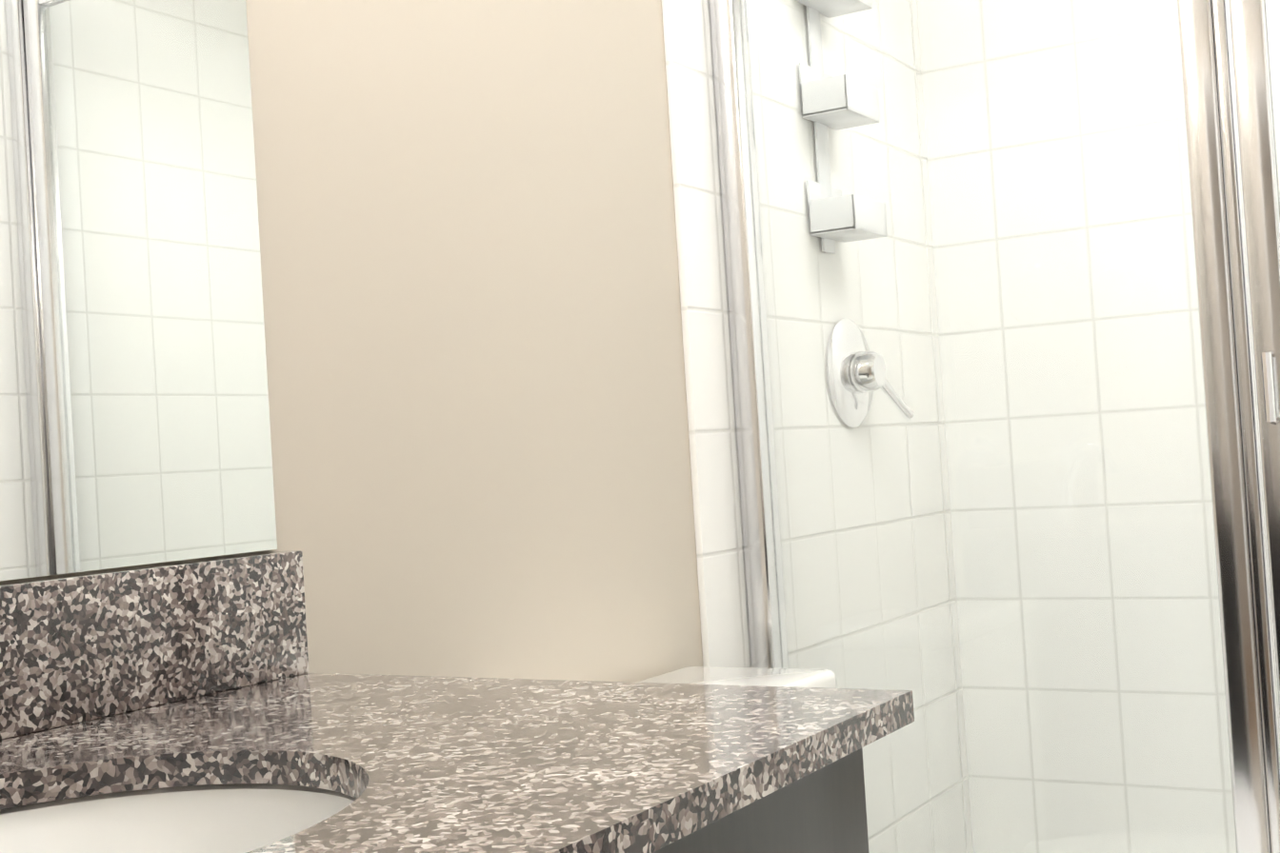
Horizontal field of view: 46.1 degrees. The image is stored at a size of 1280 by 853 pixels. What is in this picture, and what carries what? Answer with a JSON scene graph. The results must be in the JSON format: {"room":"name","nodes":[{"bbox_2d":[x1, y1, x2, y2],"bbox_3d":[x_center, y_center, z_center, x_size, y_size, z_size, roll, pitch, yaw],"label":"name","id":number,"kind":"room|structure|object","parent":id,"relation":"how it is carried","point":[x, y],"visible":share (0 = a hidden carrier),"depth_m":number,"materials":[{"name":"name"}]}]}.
{"room":"bathroom","nodes":[
{"label":"bathroom","id":0,"kind":"room"},
{"bbox_2d":[0,0,702,682],"bbox_3d":[-0.164,-0.075,1.586,0.100,2.270,2.665,-4,-1,31],"label":"wall","id":1,"kind":"structure","parent":0,"point":[474,354],"depth_m":1.49,"materials":[{"name":"beige paint"}]},
{"bbox_2d":[0,0,277,580],"bbox_3d":[-0.551,-0.389,0.884,0.009,0.994,0.868,-4,-1,31],"label":"mirror","id":2,"kind":"object","parent":1,"relation":"attached to","point":[134,420],"visible":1,"depth_m":1.12,"materials":[{"name":"clear glass"}]},
{"bbox_2d":[661,0,973,852],"bbox_3d":[0.287,-0.090,2.224,0.010,2.270,0.885,-4,-1,31],"label":"wall tile","id":3,"kind":"structure","parent":1,"relation":"attached to","point":[706,341],"depth_m":2.21,"materials":[{"name":"white tile"}]},
{"bbox_3d":[0.556,1.039,1.168,1.620,0.060,2.665,-4,-1,31],"label":"floor","id":4,"kind":"structure","parent":0,"visible":0},
{"bbox_2d":[0,550,914,852],"bbox_3d":[-0.259,0.540,0.725,0.552,1.019,0.875,-4,-1,31],"label":"bathroom vanity","id":5,"kind":"object","parent":4,"relation":"on","point":[192,707],"visible":1,"depth_m":0.91,"materials":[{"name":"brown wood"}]},
{"bbox_2d":[0,779,399,852],"bbox_3d":[-0.296,0.295,0.724,0.332,0.162,0.404,-4,-1,31],"label":"sink","id":6,"kind":"object","parent":5,"relation":"in","point":[64,815],"depth_m":0.90,"materials":[{"name":"white ceramic"}]},
{"bbox_2d":[637,666,836,688],"bbox_3d":[0.249,0.649,1.432,0.656,0.768,0.416,-4,-1,31],"label":"toilet","id":7,"kind":"object","parent":4,"relation":"on","point":[769,677],"visible":0.17,"depth_m":1.67,"materials":[{"name":"white ceramic"}]},
{"bbox_2d":[709,0,1279,852],"bbox_3d":[0.912,0.022,1.879,1.398,1.995,0.829,-4,-1,31],"label":"shower","id":8,"kind":"object","parent":4,"relation":"on","point":[1226,301],"visible":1,"depth_m":1.70,"materials":[{"name":"white metal"}]},
{"bbox_3d":[1.149,-0.142,2.288,1.420,2.270,0.100,-4,-1,31],"label":"wall","id":9,"kind":"structure","parent":0,"visible":0},
{"bbox_2d":[917,0,1279,852],"bbox_3d":[1.121,-0.141,2.241,1.420,2.270,0.010,-4,-1,31],"label":"wall tile","id":10,"kind":"structure","parent":9,"relation":"attached to","point":[1190,531],"depth_m":2.48,"materials":[{"name":"white tile"}]}
]}

